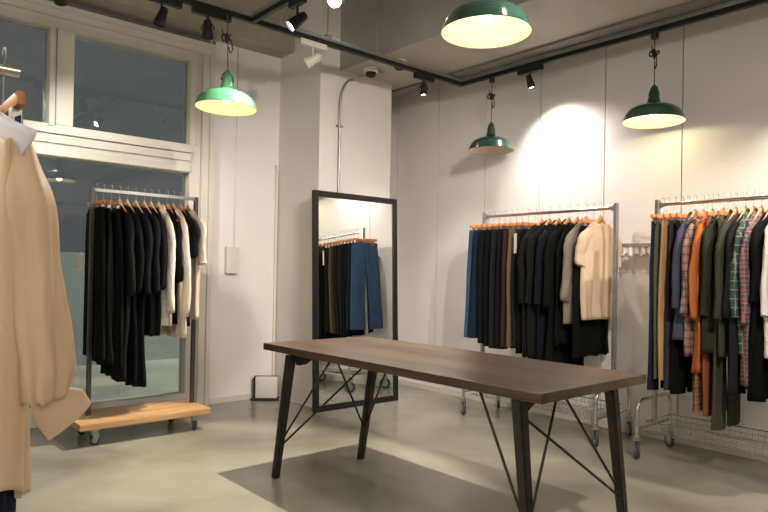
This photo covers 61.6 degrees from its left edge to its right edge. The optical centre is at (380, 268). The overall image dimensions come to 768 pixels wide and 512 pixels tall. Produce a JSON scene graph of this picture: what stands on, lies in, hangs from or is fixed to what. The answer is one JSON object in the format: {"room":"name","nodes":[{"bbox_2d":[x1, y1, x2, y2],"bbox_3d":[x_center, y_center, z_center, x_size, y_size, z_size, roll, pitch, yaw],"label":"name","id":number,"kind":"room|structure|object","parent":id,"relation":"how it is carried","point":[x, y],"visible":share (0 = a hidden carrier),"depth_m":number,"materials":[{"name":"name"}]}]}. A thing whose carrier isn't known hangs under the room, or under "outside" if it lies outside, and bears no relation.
{"room":"clothing store","nodes":[
{"label":"clothing store","id":0,"kind":"room"},
{"bbox_2d":[48,0,210,43],"bbox_3d":[-3.522,-2.012,4.114,5.185,0.139,0.198,1,0,-41],"label":"wall","id":1,"kind":"structure","parent":0,"point":[70,4],"depth_m":5.29,"materials":[{"name":"grey"}]},
{"bbox_2d":[158,204,175,325],"bbox_3d":[-1.669,-0.037,4.836,0.097,0.908,0.612,1,0,-41],"label":"shirt","id":2,"kind":"object","parent":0,"point":[167,295],"visible":0.32,"depth_m":4.64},
{"bbox_2d":[160,209,190,337],"bbox_3d":[-1.588,0.014,4.907,0.106,0.986,0.598,1,0,-41],"label":"shirt","id":3,"kind":"object","parent":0,"point":[179,330],"visible":0.38,"depth_m":4.72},
{"bbox_2d":[166,207,182,323],"bbox_3d":[-1.620,-0.036,4.879,0.100,0.886,0.531,1,0,-41],"label":"blouse","id":4,"kind":"object","parent":3,"relation":"attached to","point":[178,278],"visible":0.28,"depth_m":4.72,"materials":[{"name":"black fabric"}]},
{"bbox_2d":[180,208,199,325],"bbox_3d":[-1.546,-0.022,4.944,0.110,0.912,0.620,1,0,-41],"label":"blouse","id":5,"kind":"object","parent":3,"relation":"attached to","point":[194,231],"visible":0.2,"depth_m":4.74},
{"bbox_2d":[188,208,206,318],"bbox_3d":[-1.496,-0.047,4.986,0.093,0.858,0.615,1,0,-41],"label":"shirt","id":6,"kind":"object","parent":5,"relation":"attached to","point":[196,262],"visible":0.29,"depth_m":4.83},
{"bbox_2d":[209,40,391,397],"bbox_3d":[-0.702,-0.636,6.565,2.355,3.720,0.200,1,0,-41],"label":"wall","id":7,"kind":"structure","parent":0,"point":[241,321],"depth_m":5.96,"materials":[{"name":"paint"}]},
{"bbox_2d":[0,0,215,427],"bbox_3d":[-3.498,-0.430,4.044,5.185,3.175,0.200,1,0,-41],"label":"window","id":8,"kind":"structure","parent":7,"relation":"in","point":[56,138],"depth_m":5.28,"materials":[{"name":"paint"}]},
{"bbox_2d":[70,0,295,57],"bbox_3d":[-3.106,-2.314,4.184,5.894,0.478,0.270,1,0,-41],"label":"ceiling beam","id":9,"kind":"structure","parent":7,"relation":"attached to","point":[244,35],"depth_m":5.59,"materials":[{"name":"concrete"}]},
{"bbox_2d":[209,393,252,403],"bbox_3d":[-1.269,1.185,5.954,0.673,0.050,0.012,1,0,-41],"label":"baseboard","id":10,"kind":"structure","parent":7,"relation":"attached to","point":[242,396],"depth_m":5.87,"materials":[{"name":"paint"}]},
{"bbox_2d":[224,246,238,273],"bbox_3d":[-1.345,-0.079,5.845,0.120,0.245,0.055,1,0,-41],"label":"switch box","id":11,"kind":"object","parent":7,"relation":"attached to","point":[231,262],"visible":1,"depth_m":5.82,"materials":[{"name":"beige plastic"}]},
{"bbox_2d":[234,47,238,240],"bbox_3d":[-1.315,-1.114,5.889,0.018,1.825,0.011,1,0,-41],"label":"cable","id":12,"kind":"object","parent":7,"relation":"attached to","point":[235,175],"visible":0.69,"depth_m":5.88,"materials":[{"name":"beige plastic"}]},
{"bbox_2d":[272,165,278,375],"bbox_3d":[-1.006,0.111,6.161,0.032,2.209,0.025,1,0,-41],"label":"duct","id":13,"kind":"object","parent":7,"relation":"attached to","point":[276,166],"visible":0.76,"depth_m":6.16,"materials":[{"name":"beige paint"}]},
{"bbox_2d":[274,0,391,406],"bbox_3d":[-0.446,-0.631,6.212,0.840,3.717,0.669,1,0,-41],"label":"wall pillar","id":14,"kind":"structure","parent":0,"point":[309,98],"depth_m":5.92,"materials":[{"name":"paint"}]},
{"bbox_2d":[336,71,384,192],"bbox_3d":[-0.200,-0.276,5.824,0.434,3.011,0.115,1,0,1],"label":"conduit pipe","id":15,"kind":"object","parent":14,"relation":"attached to","point":[339,125],"visible":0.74,"depth_m":5.80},
{"bbox_2d":[16,384,767,511],"bbox_3d":[0.281,1.273,1.268,7.730,0.120,9.130,1,0,-41],"label":"floor","id":16,"kind":"structure","parent":0,"point":[422,454],"depth_m":3.99,"materials":[{"name":"concrete"}]},
{"bbox_2d":[70,187,210,444],"bbox_3d":[-1.756,0.314,4.712,0.930,1.760,0.460,1,0,-41],"label":"clothes rack","id":17,"kind":"object","parent":16,"relation":"on","point":[93,420],"visible":0.99,"depth_m":4.57,"materials":[{"name":"brown wood"}]},
{"bbox_2d":[77,206,105,358],"bbox_3d":[-2.022,0.095,4.532,0.081,1.049,0.408,1,0,-42],"label":"trousers","id":18,"kind":"object","parent":17,"relation":"hanging from","point":[99,281],"visible":0.81,"depth_m":4.44,"materials":[{"name":"black fabric"}]},
{"bbox_2d":[88,183,105,208],"bbox_3d":[-2.000,-0.508,4.545,0.022,0.191,0.330,1,0,-42],"label":"hanger","id":19,"kind":"object","parent":17,"relation":"hanging from","point":[101,203],"visible":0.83,"depth_m":4.49,"materials":[{"name":"brown wood"}]},
{"bbox_2d":[92,208,113,364],"bbox_3d":[-1.975,0.117,4.575,0.099,1.082,0.429,1,0,-44],"label":"skirt","id":20,"kind":"object","parent":17,"relation":"hanging from","point":[109,359],"visible":0.4,"depth_m":4.43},
{"bbox_2d":[105,185,120,208],"bbox_3d":[-1.922,-0.506,4.613,0.022,0.191,0.330,1,0,-42],"label":"hanger","id":21,"kind":"object","parent":17,"relation":"hanging from","point":[116,204],"visible":0.7,"depth_m":4.53,"materials":[{"name":"brown wood"}]},
{"bbox_2d":[95,208,123,369],"bbox_3d":[-1.937,0.139,4.613,0.097,1.124,0.468,1,0,-40],"label":"skirt","id":22,"kind":"object","parent":21,"relation":"hanging from","point":[118,261],"visible":0.44,"depth_m":4.46,"materials":[{"name":"black fabric"}]},
{"bbox_2d":[125,186,133,210],"bbox_3d":[-1.836,-0.476,4.687,0.021,0.249,0.373,1,0,-42],"label":"hanger","id":23,"kind":"object","parent":17,"relation":"hanging from","point":[127,202],"visible":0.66,"depth_m":4.67,"materials":[{"name":"brown wood"}]},
{"bbox_2d":[111,205,144,385],"bbox_3d":[-1.848,0.169,4.684,0.106,1.307,0.566,1,0,-42],"label":"dress","id":24,"kind":"object","parent":23,"relation":"hanging from","point":[131,364],"visible":0.45,"depth_m":4.51,"materials":[{"name":"black fabric"}]},
{"bbox_2d":[132,203,152,386],"bbox_3d":[-1.803,0.180,4.723,0.091,1.327,0.575,1,0,-39],"label":"coat","id":25,"kind":"object","parent":17,"relation":"hanging from","point":[145,223],"visible":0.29,"depth_m":4.57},
{"bbox_2d":[143,205,160,336],"bbox_3d":[-1.758,0.001,4.760,0.100,0.968,0.568,1,0,-41],"label":"cardigan","id":26,"kind":"object","parent":25,"relation":"attached to","point":[150,302],"visible":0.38,"depth_m":4.59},
{"bbox_2d":[151,206,166,335],"bbox_3d":[-1.715,0.001,4.797,0.092,0.966,0.552,1,0,-41],"label":"blouse","id":27,"kind":"object","parent":26,"relation":"attached to","point":[162,252],"visible":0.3,"depth_m":4.62,"materials":[{"name":"black fabric"}]},
{"bbox_3d":[-1.878,-0.477,4.651,0.021,0.249,0.373,1,0,-41],"label":"hanger","id":28,"kind":"object","parent":17,"relation":"hanging from","visible":0},
{"bbox_2d":[100,203,135,380],"bbox_3d":[-1.894,0.149,4.644,0.109,1.269,0.582,1,0,-41],"label":"coat","id":29,"kind":"object","parent":28,"relation":"hanging from","point":[127,224],"visible":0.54,"depth_m":4.47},
{"bbox_2d":[250,375,279,400],"bbox_3d":[-1.063,1.103,5.980,0.260,0.222,0.125,1,0,-3],"label":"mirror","id":30,"kind":"object","parent":16,"relation":"on","point":[265,387],"visible":0.99,"depth_m":5.93,"materials":[{"name":"beige"}]},
{"bbox_2d":[312,190,397,411],"bbox_3d":[-0.208,0.280,5.810,0.945,1.900,0.113,1,0,-40],"label":"mirror","id":31,"kind":"object","parent":16,"relation":"on","point":[355,275],"visible":0.96,"depth_m":5.77,"materials":[{"name":"black mirror"}]},
{"bbox_2d":[263,336,646,511],"bbox_3d":[0.210,0.852,3.496,0.948,0.745,2.070,1,0,-41],"label":"work table","id":32,"kind":"object","parent":16,"relation":"on","point":[528,382],"visible":1,"depth_m":3.04,"materials":[{"name":"brown wood"}]},
{"bbox_2d":[460,203,631,446],"bbox_3d":[1.310,0.384,5.185,0.569,1.740,1.341,1,0,-41],"label":"clothes rack","id":33,"kind":"object","parent":16,"relation":"on","point":[597,414],"visible":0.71,"depth_m":4.77,"materials":[{"name":"silver metal"}]},
{"bbox_2d":[475,211,493,229],"bbox_3d":[0.943,-0.408,5.624,0.330,0.191,0.022,1,0,-42],"label":"hanger","id":34,"kind":"object","parent":33,"relation":"hanging from","point":[477,226],"visible":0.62,"depth_m":5.53,"materials":[{"name":"brown wood"}]},
{"bbox_2d":[468,230,479,337],"bbox_3d":[0.932,0.135,5.622,0.457,0.929,0.070,1,0,-42],"label":"jeans","id":35,"kind":"object","parent":34,"relation":"hanging from","point":[472,331],"visible":0.2,"depth_m":5.49,"materials":[{"name":"fabric"}]},
{"bbox_2d":[477,230,485,342],"bbox_3d":[0.974,0.155,5.573,0.384,0.969,0.065,1,0,-40],"label":"trousers","id":36,"kind":"object","parent":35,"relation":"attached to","point":[481,249],"visible":0.16,"depth_m":5.45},
{"bbox_2d":[483,229,491,345],"bbox_3d":[1.013,0.166,5.528,0.374,0.989,0.062,1,0,-40],"label":"trousers","id":37,"kind":"object","parent":33,"relation":"in","point":[486,272],"visible":0.13,"depth_m":5.41,"materials":[{"name":"black fabric"}]},
{"bbox_2d":[488,229,508,347],"bbox_3d":[1.054,0.172,5.481,0.378,0.999,0.068,1,0,-41],"label":"trousers","id":38,"kind":"object","parent":33,"relation":"in","point":[494,235],"visible":0.25,"depth_m":5.36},
{"bbox_2d":[494,229,512,348],"bbox_3d":[1.093,0.172,5.435,0.374,0.999,0.064,1,0,-42],"label":"trousers","id":39,"kind":"object","parent":33,"relation":"in","point":[500,231],"visible":0.23,"depth_m":5.32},
{"bbox_2d":[500,229,508,346],"bbox_3d":[1.133,0.162,5.389,0.378,0.979,0.064,1,0,-41],"label":"trousers","id":40,"kind":"object","parent":33,"relation":"in","point":[503,323],"visible":0.16,"depth_m":5.27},
{"bbox_2d":[511,229,521,347],"bbox_3d":[1.212,0.161,5.300,0.110,0.963,0.407,1,0,41],"label":"trousers","id":41,"kind":"object","parent":33,"relation":"in","point":[517,236],"visible":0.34,"depth_m":5.17,"materials":[{"name":"black fabric"}]},
{"bbox_2d":[506,228,515,346],"bbox_3d":[1.171,0.158,5.345,0.384,0.969,0.061,1,0,-41],"label":"trousers","id":42,"kind":"object","parent":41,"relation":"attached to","point":[509,330],"visible":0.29,"depth_m":5.22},
{"bbox_2d":[470,390,621,419],"bbox_3d":[1.296,1.043,5.177,0.368,0.076,1.183,1,0,-41],"label":"wire basket","id":43,"kind":"object","parent":33,"relation":"on","point":[564,404],"depth_m":4.96,"materials":[{"name":"silver metal"}]},
{"bbox_2d":[534,219,559,359],"bbox_3d":[1.402,0.196,5.077,0.584,1.178,0.114,1,0,-40],"label":"coat","id":44,"kind":"object","parent":33,"relation":"in","point":[542,313],"visible":0.36,"depth_m":4.93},
{"bbox_2d":[542,219,583,365],"bbox_3d":[1.455,0.246,5.015,0.614,1.277,0.110,1,0,-40],"label":"coat","id":45,"kind":"object","parent":33,"relation":"in","point":[559,353],"visible":0.34,"depth_m":4.85,"materials":[{"name":"black fabric"}]},
{"bbox_2d":[571,204,579,223],"bbox_3d":[1.517,-0.372,4.960,0.373,0.249,0.021,1,0,-40],"label":"hanger","id":46,"kind":"object","parent":33,"relation":"hanging from","point":[577,217],"visible":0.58,"depth_m":4.95,"materials":[{"name":"brown wood"}]},
{"bbox_2d":[553,222,577,344],"bbox_3d":[1.508,0.098,4.956,0.526,0.960,0.098,1,0,-40],"label":"dress","id":47,"kind":"object","parent":46,"relation":"hanging from","point":[563,335],"visible":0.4,"depth_m":4.82,"materials":[{"name":"black fabric"}]},
{"bbox_2d":[580,203,595,225],"bbox_3d":[1.607,-0.400,4.856,0.330,0.191,0.022,1,0,-41],"label":"hanger","id":48,"kind":"object","parent":33,"relation":"hanging from","point":[585,221],"visible":0.62,"depth_m":4.79,"materials":[{"name":"brown wood"}]},
{"bbox_2d":[572,225,608,358],"bbox_3d":[1.596,0.172,4.861,0.542,0.977,0.102,1,0,-41],"label":"coat","id":49,"kind":"object","parent":48,"relation":"hanging from","point":[590,337],"visible":0.4,"depth_m":4.75,"materials":[{"name":"black fabric"}]},
{"bbox_2d":[594,203,606,224],"bbox_3d":[1.644,-0.371,4.813,0.373,0.249,0.021,1,0,-40],"label":"hanger","id":50,"kind":"object","parent":33,"relation":"hanging from","point":[600,217],"visible":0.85,"depth_m":4.81,"materials":[{"name":"brown wood"}]},
{"bbox_2d":[574,220,621,319],"bbox_3d":[1.641,-0.002,4.807,0.603,0.756,0.116,1,0,-43],"label":"knit top","id":51,"kind":"object","parent":50,"relation":"hanging from","point":[594,246],"visible":0.8,"depth_m":4.73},
{"label":"hanger","id":52,"kind":"object","parent":33,"relation":"hanging from","visible":0},
{"bbox_2d":[560,221,588,323],"bbox_3d":[1.563,0.013,4.896,0.611,0.809,0.111,1,0,-42],"label":"shirt","id":53,"kind":"object","parent":52,"relation":"hanging from","point":[566,290],"visible":0.34,"depth_m":4.73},
{"label":"hanger","id":54,"kind":"object","parent":33,"relation":"hanging from","visible":0},
{"bbox_2d":[517,223,541,357],"bbox_3d":[1.291,0.160,5.206,0.585,1.089,0.101,1,0,-42],"label":"coat","id":55,"kind":"object","parent":54,"relation":"hanging from","point":[521,262],"visible":0.22,"depth_m":5.03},
{"bbox_2d":[515,228,528,353],"bbox_3d":[1.256,0.181,5.250,0.409,1.004,0.100,1,0,-44],"label":"skirt","id":56,"kind":"object","parent":55,"relation":"attached to","point":[524,230],"visible":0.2,"depth_m":5.13,"materials":[{"name":"black fabric"}]},
{"label":"hanger","id":57,"kind":"object","parent":33,"relation":"hanging from","visible":0},
{"bbox_2d":[524,220,549,358],"bbox_3d":[1.343,0.165,5.146,0.579,1.118,0.106,1,0,-40],"label":"coat","id":58,"kind":"object","parent":57,"relation":"hanging from","point":[531,323],"visible":0.34,"depth_m":5.00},
{"bbox_2d":[633,195,767,458],"bbox_3d":[2.301,0.398,3.948,0.568,1.735,1.354,1,0,-41],"label":"clothes rack","id":59,"kind":"object","parent":16,"relation":"on","point":[669,437],"visible":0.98,"depth_m":4.25,"materials":[{"name":"silver metal"}]},
{"bbox_2d":[651,198,669,223],"bbox_3d":[1.931,-0.392,4.398,0.330,0.191,0.022,1,0,-41],"label":"hanger","id":60,"kind":"object","parent":59,"relation":"hanging from","point":[654,219],"visible":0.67,"depth_m":4.30,"materials":[{"name":"brown wood"}]},
{"bbox_2d":[647,221,663,389],"bbox_3d":[1.919,0.252,4.394,0.362,1.129,0.048,1,0,-41],"label":"jeans","id":61,"kind":"object","parent":60,"relation":"hanging from","point":[652,384],"visible":0.21,"depth_m":4.28,"materials":[{"name":"blue fabric"}]},
{"bbox_2d":[653,221,661,378],"bbox_3d":[1.942,0.212,4.368,0.362,1.049,0.045,1,0,-40],"label":"trousers","id":62,"kind":"object","parent":61,"relation":"attached to","point":[657,237],"visible":0.25,"depth_m":4.25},
{"bbox_2d":[658,221,669,379],"bbox_3d":[1.973,0.212,4.332,0.400,1.049,0.054,1,0,-41],"label":"trousers","id":63,"kind":"object","parent":59,"relation":"in","point":[664,241],"visible":0.24,"depth_m":4.21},
{"bbox_2d":[664,220,686,389],"bbox_3d":[2.005,0.242,4.296,0.389,1.109,0.050,1,0,-39],"label":"trousers","id":64,"kind":"object","parent":59,"relation":"in","point":[672,226],"visible":0.21,"depth_m":4.18,"materials":[{"name":"fabric"}]},
{"bbox_2d":[675,195,689,222],"bbox_3d":[2.043,-0.390,4.268,0.330,0.191,0.022,1,0,-39],"label":"hanger","id":65,"kind":"object","parent":59,"relation":"hanging from","point":[680,216],"visible":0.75,"depth_m":4.19,"materials":[{"name":"brown wood"}]},
{"bbox_2d":[687,195,696,220],"bbox_3d":[2.070,-0.361,4.236,0.373,0.249,0.021,1,0,-40],"label":"hanger","id":66,"kind":"object","parent":59,"relation":"hanging from","point":[695,210],"visible":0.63,"depth_m":4.21,"materials":[{"name":"brown wood"}]},
{"bbox_2d":[672,212,694,339],"bbox_3d":[2.067,0.039,4.228,0.587,0.838,0.101,1,0,-40],"label":"denim jacket","id":67,"kind":"object","parent":66,"relation":"hanging from","point":[678,327],"visible":0.38,"depth_m":4.08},
{"bbox_2d":[669,220,692,393],"bbox_3d":[2.031,0.253,4.264,0.389,1.129,0.049,1,0,-39],"label":"trousers","id":68,"kind":"object","parent":67,"relation":"hanging from","point":[677,360],"visible":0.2,"depth_m":4.16,"materials":[{"name":"black fabric"}]},
{"bbox_2d":[692,219,702,411],"bbox_3d":[2.110,0.299,4.172,0.363,1.219,0.041,1,0,-41],"label":"trousers","id":69,"kind":"object","parent":59,"relation":"in","point":[697,394],"visible":0.13,"depth_m":4.07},
{"bbox_2d":[645,414,767,457],"bbox_3d":[2.289,1.055,3.944,0.368,0.076,1.198,1,0,-41],"label":"wire basket","id":70,"kind":"object","parent":59,"relation":"on","point":[655,422],"depth_m":4.13,"materials":[{"name":"silver metal"}]},
{"bbox_2d":[713,193,726,222],"bbox_3d":[2.184,-0.360,4.104,0.373,0.249,0.021,1,0,-41],"label":"hanger","id":71,"kind":"object","parent":59,"relation":"hanging from","point":[723,208],"visible":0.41,"depth_m":4.09,"materials":[{"name":"brown wood"}]},
{"bbox_2d":[699,215,725,352],"bbox_3d":[2.179,0.075,4.099,0.571,0.888,0.092,1,0,-41],"label":"jacket","id":72,"kind":"object","parent":71,"relation":"hanging from","point":[707,293],"visible":0.35,"depth_m":3.95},
{"bbox_2d":[711,218,740,430],"bbox_3d":[2.197,0.345,4.070,0.409,1.309,0.049,1,0,-40],"label":"trousers","id":73,"kind":"object","parent":72,"relation":"hanging from","point":[718,414],"visible":0.38,"depth_m":3.97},
{"bbox_2d":[717,192,736,220],"bbox_3d":[2.210,-0.388,4.075,0.330,0.191,0.022,1,0,-40],"label":"hanger","id":74,"kind":"object","parent":59,"relation":"hanging from","point":[721,214],"visible":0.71,"depth_m":3.99,"materials":[{"name":"brown wood"}]},
{"bbox_2d":[727,192,738,221],"bbox_3d":[2.234,-0.359,4.047,0.373,0.249,0.021,1,0,-42],"label":"hanger","id":75,"kind":"object","parent":59,"relation":"hanging from","point":[736,211],"visible":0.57,"depth_m":4.03,"materials":[{"name":"brown wood"}]},
{"bbox_2d":[712,209,736,356],"bbox_3d":[2.227,0.082,4.043,0.606,0.921,0.098,1,0,-42],"label":"jacket","id":76,"kind":"object","parent":75,"relation":"hanging from","point":[719,251],"visible":0.36,"depth_m":3.88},
{"bbox_2d":[722,210,746,395],"bbox_3d":[2.260,0.197,4.002,0.591,1.129,0.094,1,0,-44],"label":"coat","id":77,"kind":"object","parent":59,"relation":"in","point":[733,387],"visible":0.31,"depth_m":3.83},
{"bbox_2d":[729,208,751,355],"bbox_3d":[2.293,0.071,3.966,0.578,0.898,0.094,1,0,-40],"label":"shirt","id":78,"kind":"object","parent":77,"relation":"attached to","point":[734,290],"visible":0.36,"depth_m":3.80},
{"bbox_2d":[739,208,761,386],"bbox_3d":[2.318,0.161,3.935,0.579,1.076,0.098,1,0,-38],"label":"dress","id":79,"kind":"object","parent":77,"relation":"attached to","point":[745,269],"visible":0.47,"depth_m":3.77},
{"label":"hanger","id":80,"kind":"object","parent":59,"relation":"hanging from","visible":0},
{"bbox_2d":[679,211,702,356],"bbox_3d":[2.095,0.089,4.195,0.587,0.937,0.089,1,0,-44],"label":"shirt","id":81,"kind":"object","parent":80,"relation":"hanging from","point":[688,240],"visible":0.23,"depth_m":4.04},
{"label":"hanger","id":82,"kind":"object","parent":59,"relation":"hanging from","visible":0},
{"bbox_2d":[688,215,712,373],"bbox_3d":[2.131,0.144,4.152,0.573,1.028,0.088,1,0,-40],"label":"shirt","id":83,"kind":"object","parent":82,"relation":"hanging from","point":[695,264],"visible":0.34,"depth_m":3.99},
{"bbox_2d":[702,219,726,416],"bbox_3d":[2.149,0.309,4.127,0.363,1.239,0.044,1,0,-41],"label":"trousers","id":84,"kind":"object","parent":83,"relation":"hanging from","point":[707,358],"visible":0.16,"depth_m":4.02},
{"label":"hanger","id":85,"kind":"object","parent":59,"relation":"hanging from","visible":0},
{"bbox_2d":[760,225,767,358],"bbox_3d":[2.397,0.078,3.847,0.587,0.888,0.095,1,0,-44],"label":"blouse","id":86,"kind":"object","parent":85,"relation":"hanging from","point":[764,275],"visible":1,"depth_m":3.67,"materials":[{"name":"white fabric"}]},
{"bbox_2d":[342,0,690,89],"bbox_3d":[2.420,-2.106,3.215,0.750,0.699,8.930,1,0,-41],"label":"ceiling","id":87,"kind":"structure","parent":0,"point":[550,20],"depth_m":4.87,"materials":[{"name":"paint"}]},
{"bbox_2d":[364,66,378,77],"bbox_3d":[-0.080,-1.746,5.743,0.132,0.086,0.132,1,0,-41],"label":"dome camera","id":88,"kind":"object","parent":87,"relation":"attached to","point":[371,71],"visible":1,"depth_m":5.70,"materials":[{"name":"beige plastic"}]},
{"bbox_2d":[340,0,531,70],"bbox_3d":[2.350,-2.110,2.710,0.014,0.698,8.259,1,0,-41],"label":"ceiling beam","id":89,"kind":"structure","parent":87,"relation":"attached to","point":[401,23],"depth_m":5.32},
{"bbox_2d":[390,0,767,452],"bbox_3d":[3.177,-0.580,3.727,0.200,3.720,9.570,1,0,-41],"label":"wall","id":90,"kind":"structure","parent":0,"point":[569,140],"depth_m":5.21,"materials":[{"name":"grey"}]},
{"bbox_2d":[391,0,730,97],"bbox_3d":[2.751,-1.769,3.504,0.139,0.080,8.929,1,0,-41],"label":"trim","id":91,"kind":"structure","parent":90,"relation":"attached to","point":[693,5],"depth_m":4.90,"materials":[{"name":"grey"}]},
{"bbox_2d":[398,379,767,461],"bbox_3d":[3.017,1.250,3.700,0.012,0.055,8.830,1,0,-41],"label":"baseboard","id":92,"kind":"structure","parent":90,"relation":"attached to","point":[601,423],"depth_m":5.23,"materials":[{"name":"paint"}]},
{"bbox_2d":[621,243,650,256],"bbox_3d":[1.753,-0.145,5.184,0.032,0.106,1.550,1,0,-41],"label":"wall rail","id":93,"kind":"object","parent":90,"relation":"attached to","point":[630,249],"visible":0.18,"depth_m":4.93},
{"bbox_3d":[0.309,-2.582,1.417,7.830,0.150,9.380,1,0,-41],"label":"ceiling","id":94,"kind":"structure","parent":0,"visible":0},
{"bbox_2d":[0,63,19,77],"bbox_3d":[-1.451,-1.487,0.812,1.815,2.112,0.025,1,0,-41],"label":"hanging rail","id":95,"kind":"object","parent":94,"relation":"hanging from","point":[9,70],"visible":1,"depth_m":1.38,"materials":[{"name":"silver metal"}]},
{"bbox_2d":[0,47,24,123],"bbox_3d":[-0.806,-0.380,1.381,0.022,0.191,0.330,1,0,-41],"label":"hanger","id":96,"kind":"object","parent":95,"relation":"hanging from","point":[12,107],"visible":0.85,"depth_m":1.28,"materials":[{"name":"brown wood"}]},
{"bbox_2d":[0,115,20,511],"bbox_3d":[-0.820,0.348,1.377,0.032,1.299,0.356,1,0,-41],"label":"jeans","id":97,"kind":"object","parent":96,"relation":"hanging from","point":[7,500],"visible":0.05,"depth_m":1.26,"materials":[{"name":"blue fabric"}]},
{"bbox_2d":[180,0,767,86],"bbox_3d":[0.574,-2.109,1.033,6.744,0.790,7.244,1,0,-41],"label":"track","id":98,"kind":"object","parent":94,"relation":"hanging from","point":[259,18],"visible":0.98,"depth_m":4.76,"materials":[{"name":"black metal"}]},
{"bbox_2d":[53,0,69,5],"bbox_3d":[-1.847,-1.632,3.708,0.121,0.221,0.150,1,0,16],"label":"spotlight","id":99,"kind":"object","parent":98,"relation":"hanging from","point":[57,2],"visible":1,"depth_m":3.73,"materials":[{"name":"black metal"}]},
{"bbox_2d":[149,0,182,27],"bbox_3d":[-1.388,-1.634,4.095,0.260,0.196,0.090,1,0,-41],"label":"spotlight","id":100,"kind":"object","parent":98,"relation":"hanging from","point":[160,18],"visible":1,"depth_m":4.09,"materials":[{"name":"black metal"}]},
{"bbox_2d":[191,5,223,39],"bbox_3d":[-1.154,-1.630,4.305,0.220,0.192,0.076,1,0,-41],"label":"spotlight","id":101,"kind":"object","parent":98,"relation":"attached to","point":[207,33],"visible":1,"depth_m":4.28,"materials":[{"name":"black metal"}]},
{"bbox_2d":[194,15,256,116],"bbox_3d":[-1.044,-1.406,4.395,0.419,0.638,0.419,1,0,-44],"label":"pendant lamp","id":102,"kind":"object","parent":98,"relation":"hanging from","point":[224,100],"visible":1,"depth_m":4.38,"materials":[{"name":"green metal"}]},
{"bbox_2d":[285,0,307,32],"bbox_3d":[-0.525,-1.608,4.090,0.150,0.216,0.124,1,0,13],"label":"spotlight","id":103,"kind":"object","parent":98,"relation":"hanging from","point":[296,21],"visible":1,"depth_m":4.07,"materials":[{"name":"black metal"}]},
{"bbox_2d":[298,37,326,68],"bbox_3d":[-0.510,-1.610,4.862,0.241,0.202,0.102,1,0,-28],"label":"spotlight","id":104,"kind":"object","parent":98,"relation":"attached to","point":[309,61],"visible":1,"depth_m":4.83,"materials":[{"name":"beige paint"}]},
{"bbox_2d":[413,72,433,95],"bbox_3d":[0.381,-1.603,5.627,0.220,0.175,0.068,1,0,-41],"label":"spotlight","id":105,"kind":"object","parent":98,"relation":"hanging from","point":[425,78],"visible":1,"depth_m":5.60,"materials":[{"name":"black metal"}]},
{"bbox_2d":[440,0,532,48],"bbox_3d":[0.485,-1.386,2.917,0.411,0.638,0.411,1,0,33],"label":"pendant lamp","id":106,"kind":"object","parent":98,"relation":"hanging from","point":[476,24],"visible":1,"depth_m":3.01,"materials":[{"name":"green metal"}]},
{"bbox_2d":[468,77,513,154],"bbox_3d":[0.979,-1.360,5.665,0.399,0.640,0.399,1,0,7],"label":"pendant lamp","id":107,"kind":"object","parent":98,"relation":"hanging from","point":[490,144],"visible":1,"depth_m":5.64,"materials":[{"name":"green metal"}]},
{"bbox_2d":[517,64,543,89],"bbox_3d":[1.252,-1.585,5.363,0.076,0.182,0.240,1,0,-41],"label":"spotlight","id":108,"kind":"object","parent":98,"relation":"hanging from","point":[530,83],"visible":1,"depth_m":5.34,"materials":[{"name":"black metal"}]},
{"bbox_2d":[621,32,685,128],"bbox_3d":[1.938,-1.351,4.557,0.423,0.634,0.423,1,0,-44],"label":"pendant lamp","id":109,"kind":"object","parent":98,"relation":"hanging from","point":[653,114],"visible":1,"depth_m":4.54,"materials":[{"name":"green metal"}]},
{"bbox_3d":[-0.266,-2.139,3.912,0.080,0.729,0.300,1,0,-41],"label":"bracket","id":110,"kind":"object","parent":94,"relation":"attached to","visible":0},
{"bbox_2d":[326,0,344,8],"bbox_3d":[-0.268,-1.662,3.903,0.112,0.220,0.162,1,0,-5],"label":"spotlight","id":111,"kind":"object","parent":110,"relation":"attached to","point":[334,4],"visible":1,"depth_m":3.85,"materials":[{"name":"beige paint"}]},
{"bbox_3d":[-0.822,-0.353,1.368,0.021,0.245,0.369,1,0,-41],"label":"hanger","id":112,"kind":"object","parent":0,"visible":0},
{"bbox_2d":[0,112,37,154],"bbox_3d":[-0.819,-0.100,1.373,0.044,0.500,0.500,1,0,-41],"label":"shirt","id":113,"kind":"object","parent":112,"relation":"hanging from","point":[22,135],"visible":0.12,"depth_m":1.22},
{"bbox_2d":[0,136,90,498],"bbox_3d":[-0.827,0.093,1.366,0.594,0.761,0.195,1,0,41],"label":"blouse","id":114,"kind":"object","parent":112,"relation":"hanging from","point":[38,355],"visible":0.98,"depth_m":1.19,"materials":[{"name":"beige fabric"}]},
{"label":"hanger","id":115,"kind":"object","parent":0,"visible":0},
{"bbox_2d":[747,210,767,401],"bbox_3d":[2.355,0.207,3.891,0.569,1.148,0.094,1,0,-41],"label":"dress","id":116,"kind":"object","parent":115,"relation":"hanging from","point":[757,389],"visible":0.89,"depth_m":3.75,"materials":[{"name":"black fabric"}]},
{"label":"outside","id":117,"kind":"structure","parent":0,"visible":0},
{"bbox_2d":[29,358,178,407],"bbox_3d":[-7.066,1.230,8.134,18.000,0.170,10.470,1,0,-41],"label":"street","id":118,"kind":"structure","parent":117,"point":[162,376],"depth_m":6.90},
{"bbox_2d":[60,252,178,365],"bbox_3d":[-5.702,0.491,6.577,18.000,1.480,0.400,1,0,-41],"label":"wall","id":119,"kind":"structure","parent":118,"relation":"on","point":[160,347],"depth_m":8.02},
{"label":"hanger","id":120,"kind":"object","parent":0,"visible":0},
{"bbox_2d":[464,230,474,337],"bbox_3d":[0.894,0.135,5.666,0.438,0.929,0.064,1,0,-41],"label":"jeans","id":121,"kind":"object","parent":120,"relation":"hanging from","point":[471,232],"visible":0.16,"depth_m":5.54,"materials":[{"name":"fabric"}]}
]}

